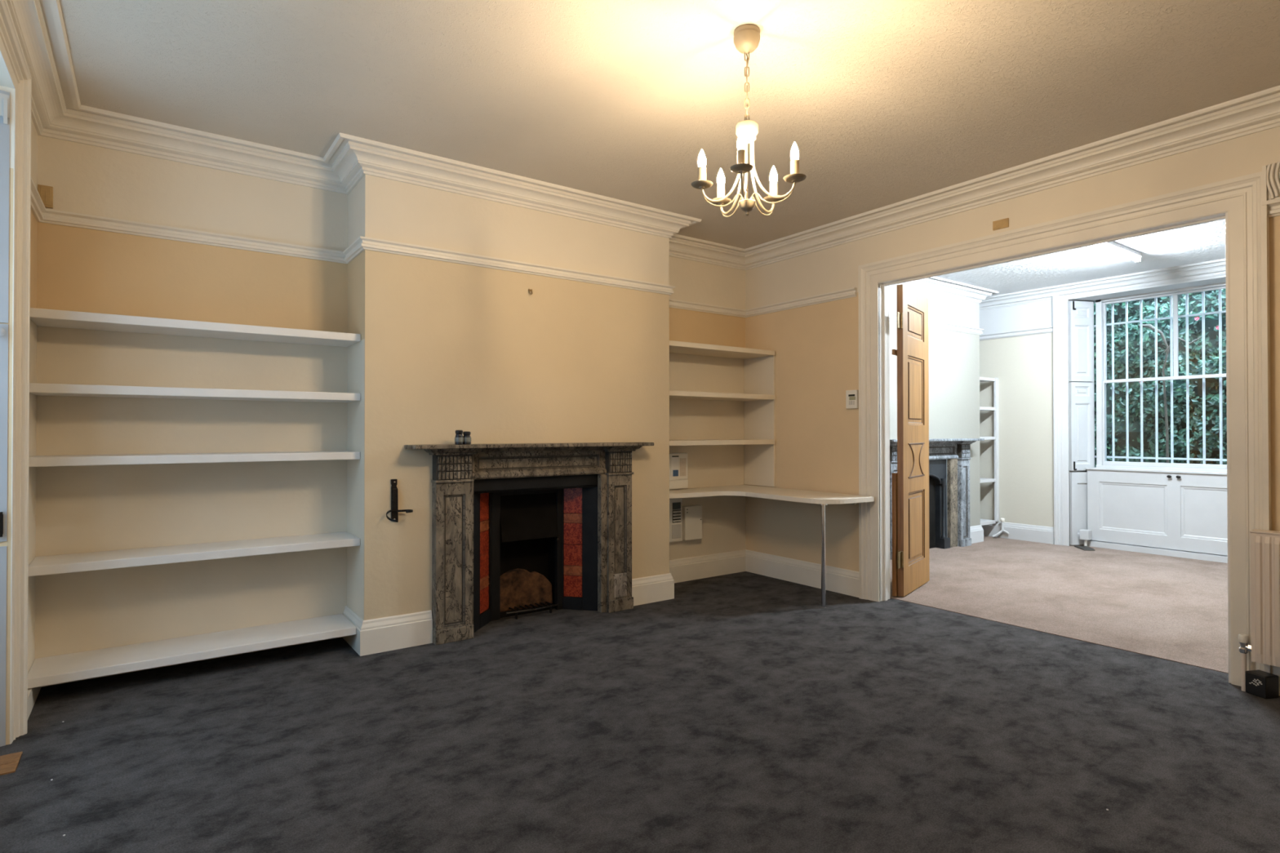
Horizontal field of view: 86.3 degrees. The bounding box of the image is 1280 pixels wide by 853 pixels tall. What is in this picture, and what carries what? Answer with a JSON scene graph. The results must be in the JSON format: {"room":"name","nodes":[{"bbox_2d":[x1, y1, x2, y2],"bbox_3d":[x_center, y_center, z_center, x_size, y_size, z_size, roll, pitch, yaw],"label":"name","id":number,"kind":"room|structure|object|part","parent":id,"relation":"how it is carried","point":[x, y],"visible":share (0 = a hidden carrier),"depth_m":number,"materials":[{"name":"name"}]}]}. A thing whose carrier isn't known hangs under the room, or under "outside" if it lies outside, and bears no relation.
{"room":"living room","nodes":[
{"label":"living room","id":0,"kind":"room"},
{"bbox_2d":[0,53,37,745],"bbox_3d":[-1.675,-0.160,1.178,0.451,2.860,5.070,0,-1,-36],"label":"wall","id":1,"kind":"structure","parent":0,"point":[6,84],"depth_m":3.16,"materials":[{"name":"paint"}]},
{"bbox_2d":[0,0,31,744],"bbox_3d":[-2.006,-0.103,2.054,0.042,2.759,1.986,0,-1,-36],"label":"trim","id":2,"kind":"structure","parent":1,"relation":"attached to","point":[11,51],"depth_m":2.83,"materials":[{"name":"paint"}]},
{"bbox_2d":[27,686,41,719],"bbox_3d":[-2.780,1.236,3.104,0.026,0.098,0.635,0,-1,-36],"label":"baseboard","id":3,"kind":"structure","parent":1,"relation":"attached to","point":[33,693],"depth_m":3.09,"materials":[{"name":"paint"}]},
{"bbox_2d":[35,135,745,687],"bbox_3d":[-1.140,-0.133,4.753,5.205,2.860,0.100,0,-1,-36],"label":"wall","id":4,"kind":"structure","parent":0,"point":[86,508],"depth_m":3.77,"materials":[{"name":"paint"}]},
{"bbox_2d":[37,184,53,208],"bbox_3d":[-2.946,-1.140,3.381,0.057,0.106,0.024,0,-1,-36],"label":"plate","id":5,"kind":"object","parent":4,"relation":"attached to","point":[46,193],"visible":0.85,"depth_m":3.38,"materials":[{"name":"gold metal"}]},
{"bbox_2d":[27,613,355,688],"bbox_3d":[-2.296,1.164,3.625,1.415,0.043,0.357,0,-1,-36],"label":"wall shelf","id":6,"kind":"object","parent":4,"relation":"attached to","point":[61,668],"visible":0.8,"depth_m":3.51,"materials":[{"name":"white paint"}]},
{"bbox_2d":[28,531,359,576],"bbox_3d":[-2.294,0.664,3.647,1.441,0.043,0.329,0,-1,-36],"label":"wall shelf","id":7,"kind":"object","parent":4,"relation":"attached to","point":[104,560],"visible":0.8,"depth_m":3.51,"materials":[{"name":"white paint"}]},
{"bbox_2d":[29,450,359,466],"bbox_3d":[-2.295,0.166,3.651,1.441,0.043,0.329,0,-1,-36],"label":"wall shelf","id":8,"kind":"object","parent":4,"relation":"attached to","point":[224,457],"visible":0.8,"depth_m":3.48,"materials":[{"name":"white paint"}]},
{"bbox_2d":[29,382,360,402],"bbox_3d":[-2.295,-0.173,3.654,1.441,0.043,0.329,0,-1,-36],"label":"wall shelf","id":9,"kind":"object","parent":4,"relation":"attached to","point":[40,389],"visible":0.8,"depth_m":3.46,"materials":[{"name":"white paint"}]},
{"bbox_2d":[30,307,360,346],"bbox_3d":[-2.295,-0.516,3.656,1.441,0.043,0.329,0,-1,-36],"label":"wall shelf","id":10,"kind":"object","parent":4,"relation":"attached to","point":[40,317],"visible":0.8,"depth_m":3.52,"materials":[{"name":"white paint"}]},
{"bbox_2d":[669,497,682,542],"bbox_3d":[0.274,0.773,5.673,0.172,0.370,0.051,0,-1,-36],"label":"alarm keypad","id":11,"kind":"object","parent":4,"relation":"attached to","point":[675,504],"visible":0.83,"depth_m":5.66,"materials":[{"name":"white plastic"}]},
{"bbox_2d":[682,505,702,540],"bbox_3d":[0.433,0.811,5.773,0.188,0.282,0.073,0,-1,-36],"label":"junction box","id":12,"kind":"object","parent":4,"relation":"attached to","point":[691,514],"visible":0.98,"depth_m":5.74,"materials":[{"name":"white plastic"}]},
{"bbox_2d":[669,340,775,359],"bbox_3d":[0.576,-0.634,5.696,1.182,0.040,0.384,0,-1,-36],"label":"wall shelf","id":13,"kind":"object","parent":4,"relation":"attached to","point":[675,347],"visible":0.76,"depth_m":5.65,"materials":[{"name":"paint"}]},
{"bbox_2d":[669,390,775,401],"bbox_3d":[0.576,-0.253,5.693,1.182,0.040,0.384,0,-1,-36],"label":"wall shelf","id":14,"kind":"object","parent":4,"relation":"attached to","point":[673,394],"visible":0.76,"depth_m":5.58,"materials":[{"name":"paint"}]},
{"bbox_2d":[669,439,775,445],"bbox_3d":[0.576,0.132,5.690,1.182,0.040,0.384,0,-1,-36],"label":"wall shelf","id":15,"kind":"object","parent":4,"relation":"attached to","point":[706,442],"visible":0.76,"depth_m":5.53,"materials":[{"name":"paint"}]},
{"bbox_2d":[346,174,669,620],"bbox_3d":[-0.792,-0.134,4.690,2.205,2.860,0.410,0,-1,-36],"label":"wall","id":16,"kind":"structure","parent":0,"point":[444,348],"depth_m":4.28,"materials":[{"name":"paint"}]},
{"bbox_2d":[386,479,413,522],"bbox_3d":[-1.383,0.427,3.917,0.134,0.243,0.133,0,0,-1],"label":"lever","id":17,"kind":"object","parent":16,"relation":"attached to","point":[394,510],"visible":1,"depth_m":3.95,"materials":[{"name":"black metal"}]},
{"bbox_3d":[-1.418,0.510,3.892,0.057,0.063,0.114,0,0,-28],"label":"arm","id":18,"kind":"part","parent":17,"relation":"part of","materials":[{"name":"metal"}]},
{"bbox_3d":[-1.424,0.427,3.961,0.040,0.243,0.024,0,-1,-36],"label":"plate","id":19,"kind":"part","parent":17,"relation":"part of","materials":[{"name":"metal"}]},
{"bbox_3d":[-1.360,0.490,3.959,0.096,0.013,0.059,0,-1,30],"label":"arm","id":20,"kind":"part","parent":17,"relation":"part of","materials":[{"name":"metal"}]},
{"bbox_2d":[342,549,745,656],"bbox_3d":[-0.306,1.204,5.014,3.436,0.190,0.436,0,-1,-36],"label":"baseboard","id":21,"kind":"structure","parent":16,"relation":"attached to","point":[379,635],"depth_m":4.10,"materials":[{"name":"paint"}]},
{"bbox_2d":[6,0,1279,270],"bbox_3d":[0.474,-1.515,2.741,4.855,0.135,5.070,0,-1,-36],"label":"crown molding","id":22,"kind":"structure","parent":16,"relation":"attached to","point":[57,112],"depth_m":3.90,"materials":[{"name":"paint"}]},
{"bbox_2d":[0,89,1279,746],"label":"rail","id":23,"kind":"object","parent":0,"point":[4,95],"depth_m":3.69,"materials":[{"name":"paint"}]},
{"bbox_3d":[-2.558,-0.378,2.726,0.035,0.035,0.030,0,-1,-36],"label":"knob","id":24,"kind":"part","parent":23,"relation":"part of","materials":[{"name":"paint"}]},
{"bbox_3d":[-2.662,0.881,2.644,0.030,0.800,0.300,0,-1,42],"label":"reveal panel","id":25,"kind":"part","parent":23,"relation":"part of","materials":[{"name":"paint"}]},
{"bbox_2d":[0,323,8,542],"bbox_3d":[-2.660,0.024,2.656,0.035,0.875,0.290,0,-1,42],"label":"shutter","id":26,"kind":"object","parent":23,"relation":"attached to","point":[3,327],"depth_m":2.74,"materials":[{"name":"paint"}]},
{"bbox_2d":[0,89,9,323],"bbox_3d":[-2.661,-0.886,2.663,0.035,0.935,0.290,0,-1,42],"label":"shutter","id":27,"kind":"object","parent":23,"relation":"attached to","point":[4,95],"depth_m":2.75,"materials":[{"name":"paint"}]},
{"bbox_2d":[0,535,1279,852],"bbox_3d":[1.888,1.346,3.739,10.050,0.124,5.270,0,-1,-36],"label":"floor","id":28,"kind":"structure","parent":0,"point":[740,712],"depth_m":2.85,"materials":[{"name":"grey carpet"}]},
{"bbox_2d":[0,751,22,775],"bbox_3d":[-2.411,1.277,2.572,0.103,0.007,0.190,0,-1,-36],"label":"scrap","id":29,"kind":"object","parent":28,"relation":"on","point":[9,763],"visible":1,"depth_m":2.59,"materials":[{"name":"brown wood"}]},
{"bbox_2d":[404,442,653,644],"bbox_3d":[-0.639,0.702,4.430,1.711,1.184,0.180,0,-1,-36],"label":"fireplace surround","id":30,"kind":"object","parent":28,"relation":"on","point":[455,468],"visible":1,"depth_m":4.30,"materials":[{"name":"stone"}]},
{"bbox_2d":[454,430,463,444],"bbox_3d":[-1.077,0.064,4.063,0.052,0.087,0.052,0,-1,-36],"label":"jar","id":31,"kind":"object","parent":30,"relation":"on","point":[459,439],"visible":1,"depth_m":4.04,"materials":[{"name":"grey glass"}]},
{"bbox_2d":[462,431,471,444],"bbox_3d":[-1.040,0.068,4.096,0.052,0.079,0.052,0,-1,-36],"label":"jar","id":32,"kind":"object","parent":30,"relation":"on","point":[467,437],"visible":0.95,"depth_m":4.08,"materials":[{"name":"grey glass"}]},
{"bbox_2d":[404,442,653,449],"bbox_3d":[-0.639,0.122,4.434,1.711,0.024,0.180,0,-1,-36],"label":"mantel shelf","id":33,"kind":"object","parent":30,"relation":"attached to","point":[579,446],"depth_m":4.37,"materials":[{"name":"stone"}]},
{"bbox_3d":[-0.638,0.154,4.471,1.528,0.038,0.121,0,-1,-36],"label":"bed moulding","id":34,"kind":"part","parent":30,"relation":"part of","materials":[{"name":"stone"}]},
{"bbox_2d":[473,474,597,632],"bbox_3d":[-0.771,0.815,4.692,1.018,0.962,0.398,0,-1,-36],"label":"fireplace insert","id":35,"kind":"object","parent":28,"relation":"on","point":[535,538],"visible":0.85,"depth_m":4.77,"materials":[{"name":"black metal"}]},
{"bbox_3d":[-1.034,0.844,4.420,0.042,0.900,0.299,0,0,11],"label":"cheek frame","id":36,"kind":"part","parent":35,"relation":"part of","materials":[{"name":"black metal"}]},
{"bbox_3d":[-1.024,0.820,4.447,0.019,0.771,0.155,0,0,11],"label":"tile panel","id":37,"kind":"part","parent":35,"relation":"part of","materials":[{"name":"red tile"}]},
{"bbox_3d":[-0.777,0.859,4.713,0.540,0.875,0.038,0,-1,-36],"label":"frame","id":38,"kind":"part","parent":35,"relation":"part of","materials":[{"name":"black metal"}]},
{"bbox_2d":[500,492,558,542],"bbox_3d":[-0.767,0.619,4.714,0.427,0.315,0.060,0,-1,-36],"label":"hood","id":39,"kind":"object","parent":35,"relation":"attached to","point":[524,516],"depth_m":4.70,"materials":[{"name":"black metal"}]},
{"bbox_3d":[-0.721,0.379,4.627,1.018,0.090,0.228,0,-1,-36],"label":"head plate","id":40,"kind":"part","parent":35,"relation":"part of","materials":[{"name":"black metal"}]},
{"bbox_3d":[-0.475,0.822,4.850,0.136,0.771,0.019,0,0,11],"label":"tile panel","id":41,"kind":"part","parent":35,"relation":"part of","materials":[{"name":"red tile"}]},
{"bbox_3d":[-0.418,0.847,4.843,0.271,0.900,0.042,0,0,11],"label":"cheek frame","id":42,"kind":"part","parent":35,"relation":"part of","materials":[{"name":"red tile"}]},
{"bbox_2d":[669,484,874,608],"bbox_3d":[0.877,0.910,5.283,1.200,0.777,1.387,0,-1,-36],"label":"desk","id":43,"kind":"object","parent":28,"relation":"on","point":[823,499],"visible":0.95,"depth_m":5.25,"materials":[{"name":"laminate"}]},
{"bbox_2d":[669,453,688,489],"bbox_3d":[0.257,0.369,5.643,0.305,0.298,0.084,0,-1,-36],"label":"alarm box","id":44,"kind":"object","parent":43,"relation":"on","point":[677,461],"visible":0.66,"depth_m":5.64,"materials":[{"name":"white plastic"}]},
{"bbox_2d":[669,484,874,504],"bbox_3d":[0.869,0.540,5.280,1.181,0.037,1.387,0,-1,-36],"label":"countertop","id":45,"kind":"structure","parent":43,"relation":"on","point":[765,492],"depth_m":5.34,"materials":[{"name":"laminate"}]},
{"bbox_3d":[1.315,0.925,4.895,0.070,0.740,0.070,0,-1,-36],"label":"leg","id":46,"kind":"part","parent":43,"relation":"part of","materials":[{"name":"silver metal"}]},
{"bbox_2d":[889,438,984,559],"bbox_3d":[3.065,0.721,7.111,1.700,1.184,0.192,0,-1,-36],"label":"fireplace surround","id":47,"kind":"object","parent":28,"relation":"on","point":[957,451],"visible":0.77,"depth_m":7.43,"materials":[{"name":"grey stone"}]},
{"bbox_3d":[3.053,0.173,7.136,1.573,0.038,0.121,0,-1,-36],"label":"bed moulding","id":48,"kind":"part","parent":47,"relation":"part of","materials":[{"name":"grey stone"}]},
{"bbox_2d":[889,438,984,442],"bbox_3d":[3.068,0.141,7.111,1.700,0.024,0.180,0,-1,-36],"label":"mantel shelf","id":49,"kind":"object","parent":47,"relation":"attached to","point":[938,440],"depth_m":7.28,"materials":[{"name":"grey stone"}]},
{"bbox_2d":[928,459,950,549],"bbox_3d":[2.984,0.834,7.192,0.855,0.960,0.140,0,-1,-36],"label":"fireplace insert","id":50,"kind":"object","parent":28,"relation":"on","point":[938,538],"visible":0.38,"depth_m":7.36,"materials":[{"name":"metal"}]},
{"bbox_3d":[2.960,0.904,7.220,0.660,0.820,0.066,0,-1,-36],"label":"blower plate","id":51,"kind":"part","parent":50,"relation":"part of","materials":[{"name":"black metal"}]},
{"bbox_3d":[2.995,0.555,7.175,0.623,0.126,0.024,0,-1,-36],"label":"arch moulding","id":52,"kind":"part","parent":50,"relation":"part of","materials":[{"name":"metal"}]},
{"bbox_2d":[992,518,1008,537],"bbox_3d":[4.247,1.196,8.034,0.178,0.231,0.051,0,0,24],"label":"stand","id":53,"kind":"object","parent":28,"relation":"on","point":[1002,520],"visible":1,"depth_m":8.02,"materials":[{"name":"white plastic"}]},
{"bbox_2d":[1074,546,1094,551],"bbox_3d":[4.771,1.303,7.314,0.120,0.015,0.258,0,0,11],"label":"floor vent","id":54,"kind":"object","parent":28,"relation":"in","point":[1083,548],"visible":1,"depth_m":7.26,"materials":[{"name":"metal"}]},
{"bbox_2d":[1080,528,1092,546],"bbox_3d":[4.869,1.221,7.452,0.090,0.181,0.090,0,-1,-36],"label":"box","id":55,"kind":"object","parent":28,"relation":"on","point":[1086,535],"visible":0.95,"depth_m":7.43,"materials":[{"name":"paint"}]},
{"bbox_2d":[1245,670,1279,698],"bbox_3d":[2.973,1.231,3.261,0.086,0.105,0.090,0,0,-12],"label":"box","id":56,"kind":"object","parent":28,"relation":"on","point":[1260,683],"visible":1,"depth_m":3.23,"materials":[{"name":"black plastic"}]},
{"bbox_2d":[59,0,1279,296],"bbox_3d":[2.009,-1.631,3.850,9.750,0.120,5.270,0,-1,-36],"label":"ceiling","id":57,"kind":"structure","parent":0,"point":[882,103],"depth_m":3.14,"materials":[{"name":"paint"}]},
{"bbox_2d":[691,23,806,217],"bbox_3d":[0.431,-1.209,2.709,0.438,0.740,0.444,0,-1,-36],"label":"chandelier","id":58,"kind":"object","parent":57,"relation":"hanging from","point":[747,36],"visible":1,"depth_m":2.69,"materials":[{"name":"beige metal"}]},
{"bbox_3d":[0.242,-1.049,2.669,0.033,0.072,0.031,0,-1,-36],"label":"bulb","id":59,"kind":"part","parent":58,"relation":"part of","materials":[{"name":"beige glass"}]},
{"bbox_3d":[0.340,-1.047,2.863,0.033,0.072,0.031,0,-1,-36],"label":"bulb","id":60,"kind":"part","parent":58,"relation":"part of","materials":[{"name":"beige glass"}]},
{"bbox_3d":[0.323,-1.010,2.692,0.178,0.289,0.009,0,0,-16],"label":"arm","id":61,"kind":"part","parent":58,"relation":"part of","materials":[{"name":"metal"}]},
{"bbox_3d":[0.377,-1.009,2.802,0.010,0.289,0.152,0,-1,-32],"label":"arm","id":62,"kind":"part","parent":58,"relation":"part of","materials":[{"name":"white metal"}]},
{"bbox_3d":[0.373,-1.050,2.507,0.033,0.072,0.031,0,-1,-36],"label":"bulb","id":63,"kind":"part","parent":58,"relation":"part of","materials":[{"name":"beige glass"}]},
{"bbox_3d":[0.397,-1.011,2.602,0.010,0.289,0.208,0,0,14],"label":"arm","id":64,"kind":"part","parent":58,"relation":"part of","materials":[{"name":"gold metal"}]},
{"bbox_3d":[0.427,-1.019,2.722,0.005,0.250,0.005,0,-1,32],"label":"stem","id":65,"kind":"part","parent":58,"relation":"part of","materials":[{"name":"metal"}]},
{"bbox_3d":[0.427,-1.356,2.724,0.017,0.288,0.018,0,-1,-36],"label":"flex cord","id":66,"kind":"part","parent":58,"relation":"part of","materials":[{"name":"gold metal"}]},
{"bbox_3d":[0.427,-0.869,2.720,0.068,0.060,0.068,0,-1,-36],"label":"lamp shade","id":67,"kind":"part","parent":58,"relation":"part of","materials":[{"name":"beige metal"}]},
{"bbox_3d":[0.500,-1.010,2.787,0.158,0.289,0.010,0,-1,-42],"label":"arm","id":68,"kind":"part","parent":58,"relation":"part of","materials":[{"name":"gold metal"}]},
{"bbox_3d":[0.555,-1.048,2.837,0.033,0.072,0.031,0,-1,-36],"label":"bulb","id":69,"kind":"part","parent":58,"relation":"part of","materials":[{"name":"beige glass"}]},
{"bbox_3d":[0.518,-1.010,2.655,0.188,0.289,0.009,0,-1,36],"label":"arm","id":70,"kind":"part","parent":58,"relation":"part of","materials":[{"name":"gold metal"}]},
{"bbox_3d":[0.590,-1.049,2.603,0.033,0.072,0.031,0,-1,-36],"label":"bulb","id":71,"kind":"part","parent":58,"relation":"part of","materials":[{"name":"beige glass"}]},
{"bbox_2d":[1093,241,1142,262],"bbox_3d":[3.886,-1.518,5.704,1.465,0.078,0.060,0,-1,-36],"label":"strip light","id":72,"kind":"object","parent":57,"relation":"attached to","point":[1113,246],"visible":0.55,"depth_m":5.87,"materials":[{"name":"white plastic"}]},
{"bbox_2d":[888,284,980,526],"bbox_3d":[2.643,-0.116,7.231,3.690,2.860,0.510,0,-1,-36],"label":"wall","id":73,"kind":"structure","parent":0,"point":[953,356],"depth_m":7.49,"materials":[{"name":"white paint"}]},
{"bbox_2d":[979,377,995,382],"bbox_3d":[3.937,-0.555,8.128,0.421,0.036,0.374,0,-1,-36],"label":"wall shelf","id":74,"kind":"object","parent":73,"relation":"attached to","point":[981,379],"visible":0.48,"depth_m":8.03,"materials":[{"name":"white wood"}]},
{"bbox_2d":[979,406,995,410],"bbox_3d":[3.937,-0.209,8.126,0.421,0.036,0.374,0,-1,-36],"label":"wall shelf","id":75,"kind":"object","parent":73,"relation":"attached to","point":[981,408],"visible":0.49,"depth_m":8.01,"materials":[{"name":"white wood"}]},
{"bbox_2d":[979,436,995,439],"bbox_3d":[3.937,0.138,8.123,0.421,0.036,0.374,0,-1,-36],"label":"wall shelf","id":76,"kind":"object","parent":73,"relation":"attached to","point":[984,437],"visible":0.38,"depth_m":8.00,"materials":[{"name":"white wood"}]},
{"bbox_2d":[980,478,995,483],"bbox_3d":[3.938,0.638,8.119,0.421,0.036,0.374,0,-1,-36],"label":"wall shelf","id":77,"kind":"object","parent":73,"relation":"attached to","point":[982,480],"visible":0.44,"depth_m":8.00,"materials":[{"name":"white wood"}]},
{"bbox_2d":[980,519,995,525],"bbox_3d":[3.938,1.131,8.115,0.421,0.036,0.374,0,-1,-36],"label":"wall shelf","id":78,"kind":"object","parent":73,"relation":"attached to","point":[983,522],"visible":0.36,"depth_m":8.01,"materials":[{"name":"white wood"}]},
{"bbox_2d":[969,521,1053,544],"bbox_3d":[2.844,1.217,6.943,3.690,0.190,0.995,0,-1,-36],"label":"baseboard","id":79,"kind":"structure","parent":73,"relation":"attached to","point":[1040,534],"depth_m":7.82,"materials":[{"name":"white wood"}]},
{"bbox_2d":[745,126,1279,571],"bbox_3d":[2.491,-0.139,4.186,0.120,2.860,5.070,0,-1,-36],"label":"wall","id":80,"kind":"structure","parent":0,"point":[815,347],"depth_m":5.37,"materials":[{"name":"paint"}]},
{"bbox_2d":[743,355,775,487],"bbox_3d":[1.058,-0.066,6.052,0.019,1.180,0.364,0,-1,-36],"label":"end panel","id":81,"kind":"object","parent":80,"relation":"attached to","point":[759,416],"visible":0.76,"depth_m":6.03,"materials":[{"name":"paint"}]},
{"bbox_2d":[745,549,859,597],"bbox_3d":[1.312,1.208,5.685,0.026,0.190,1.242,0,-1,-36],"label":"baseboard","id":82,"kind":"structure","parent":80,"relation":"attached to","point":[844,581],"depth_m":5.63,"materials":[{"name":"paint"}]},
{"bbox_2d":[845,389,858,408],"bbox_3d":[1.632,-0.209,5.251,0.027,0.142,0.103,0,-1,-36],"label":"thermostat","id":83,"kind":"object","parent":80,"relation":"attached to","point":[851,396],"visible":1,"depth_m":5.24,"materials":[{"name":"white plastic"}]},
{"bbox_2d":[891,284,929,596],"bbox_3d":[2.155,0.106,5.435,0.085,2.366,0.795,0,-1,38],"label":"door","id":84,"kind":"structure","parent":80,"relation":"in","point":[910,483],"depth_m":5.35,"materials":[{"name":"brown wood"}]},
{"bbox_3d":[2.203,0.266,5.435,0.012,0.270,0.435,0,-1,38],"label":"hourglass moulding","id":85,"kind":"part","parent":84,"relation":"part of","materials":[{"name":"brown wood"}]},
{"bbox_2d":[992,217,1008,230],"bbox_3d":[2.298,-1.289,4.348,0.014,0.057,0.097,0,-1,-36],"label":"plate","id":86,"kind":"object","parent":80,"relation":"attached to","point":[1004,223],"visible":1,"depth_m":4.34,"materials":[{"name":"gold metal"}]},
{"bbox_2d":[878,211,1231,683],"bbox_3d":[2.415,0.104,4.284,0.137,2.376,2.047,0,-1,-36],"label":"lining","id":87,"kind":"object","parent":80,"relation":"attached to","point":[884,340],"visible":0.62,"depth_m":4.98,"materials":[{"name":"white paint"}]},
{"bbox_2d":[894,258,1225,310],"bbox_3d":[4.036,-1.498,5.312,3.690,0.125,5.070,0,-1,-36],"label":"crown molding","id":88,"kind":"structure","parent":80,"relation":"attached to","point":[935,285],"depth_m":7.24,"materials":[{"name":"white paint"}]},
{"bbox_2d":[857,170,1271,686],"bbox_3d":[2.355,0.033,4.234,0.045,2.518,2.327,0,-1,-36],"label":"trim","id":89,"kind":"structure","parent":80,"relation":"attached to","point":[1242,197],"depth_m":3.41,"materials":[{"name":"paint"}]},
{"bbox_2d":[1238,528,1279,691],"bbox_3d":[3.348,0.886,2.764,0.147,0.787,1.422,0,-1,-36],"label":"radiator","id":90,"kind":"object","parent":80,"relation":"attached to","point":[1264,647],"visible":1,"depth_m":3.21,"materials":[{"name":"metal"}]},
{"bbox_2d":[1249,528,1279,537],"bbox_3d":[3.345,0.509,2.730,0.085,0.032,1.366,0,-1,-36],"label":"grille","id":91,"kind":"object","parent":90,"relation":"attached to","point":[1255,532],"depth_m":3.22,"materials":[{"name":"beige wood"}]},
{"bbox_3d":[3.317,0.807,2.708,0.032,0.614,1.358,0,-1,-36],"label":"panel","id":92,"kind":"part","parent":90,"relation":"part of","materials":[{"name":"metal"}]},
{"bbox_2d":[1262,161,1279,205],"bbox_3d":[3.074,-1.166,3.241,0.049,0.195,0.172,0,-1,-36],"label":"bracket","id":93,"kind":"object","parent":80,"relation":"attached to","point":[1273,171],"visible":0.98,"depth_m":3.27,"materials":[{"name":"paint"}]},
{"bbox_2d":[1271,665,1279,695],"bbox_3d":[1.257,1.177,1.638,4.855,0.190,2.400,0,-1,-36],"label":"baseboard","id":94,"kind":"structure","parent":80,"relation":"attached to","point":[1275,670],"depth_m":3.26,"materials":[{"name":"paint"}]},
{"bbox_2d":[979,275,1225,545],"bbox_3d":[5.718,-0.122,6.577,0.530,2.860,5.170,0,-1,-36],"label":"wall","id":95,"kind":"structure","parent":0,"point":[1023,366],"depth_m":7.91,"materials":[{"name":"white paint"}]},
{"bbox_2d":[993,377,999,521],"bbox_3d":[4.240,0.275,8.116,0.059,1.708,0.030,0,-1,-36],"label":"post","id":96,"kind":"object","parent":95,"relation":"attached to","point":[996,382],"visible":1,"depth_m":8.10,"materials":[{"name":"white wood"}]},
{"bbox_2d":[888,271,1227,563],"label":"trim","id":97,"kind":"structure","parent":95,"relation":"attached to","point":[1172,509],"depth_m":7.39,"materials":[{"name":"paint"}]},
{"bbox_3d":[4.886,0.904,7.543,0.285,0.800,0.030,0,0,-11],"label":"reveal panel","id":98,"kind":"part","parent":97,"relation":"part of","materials":[{"name":"paint"}]},
{"bbox_3d":[5.508,-0.483,7.015,0.150,1.890,1.410,0,-1,-36],"label":"frame","id":99,"kind":"part","parent":97,"relation":"part of","materials":[{"name":"paint"}]},
{"bbox_3d":[5.515,-0.923,7.023,0.034,0.904,1.300,0,-1,-36],"label":"sash","id":100,"kind":"part","parent":97,"relation":"part of","materials":[{"name":"paint"}]},
{"bbox_3d":[5.484,-0.046,6.994,0.034,0.936,1.300,0,-1,-36],"label":"sash","id":101,"kind":"part","parent":97,"relation":"part of","materials":[{"name":"paint"}]},
{"bbox_2d":[1068,301,1093,382],"bbox_3d":[4.885,-0.941,7.560,0.285,0.885,0.035,0,0,-11],"label":"shutter","id":102,"kind":"object","parent":95,"relation":"attached to","point":[1080,313],"depth_m":7.54,"materials":[{"name":"paint"}]},
{"bbox_2d":[1068,382,1093,471],"bbox_3d":[4.885,-0.001,7.553,0.285,0.975,0.035,0,0,-11],"label":"shutter","id":103,"kind":"object","parent":95,"relation":"attached to","point":[1081,394],"depth_m":7.54,"materials":[{"name":"paint"}]},
{"bbox_2d":[1093,288,1226,464],"bbox_3d":[5.648,-0.474,7.103,0.023,1.852,1.700,0,-1,-36],"label":"bars","id":104,"kind":"object","parent":95,"relation":"attached to","point":[1220,312],"visible":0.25,"depth_m":7.17,"materials":[{"name":"white metal"}]},
{"label":"outside","id":105,"kind":"structure","parent":0,"visible":0},
{"bbox_3d":[8.863,1.425,8.854,7.250,0.200,16.000,0,-1,-36],"label":"ground","id":106,"kind":"structure","parent":105,"visible":0},
{"bbox_2d":[1093,288,1226,467],"bbox_3d":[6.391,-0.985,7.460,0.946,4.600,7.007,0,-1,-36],"label":"window","id":107,"kind":"structure","parent":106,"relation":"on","point":[1211,297],"depth_m":7.90,"materials":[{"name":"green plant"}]},
{"bbox_2d":[1138,324,1201,462],"bbox_3d":[5.719,0.088,7.359,0.059,2.452,0.565,0,-1,-36],"label":"branch","id":108,"kind":"object","parent":106,"relation":"on","point":[1147,326],"visible":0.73,"depth_m":7.39,"materials":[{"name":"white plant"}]}
]}

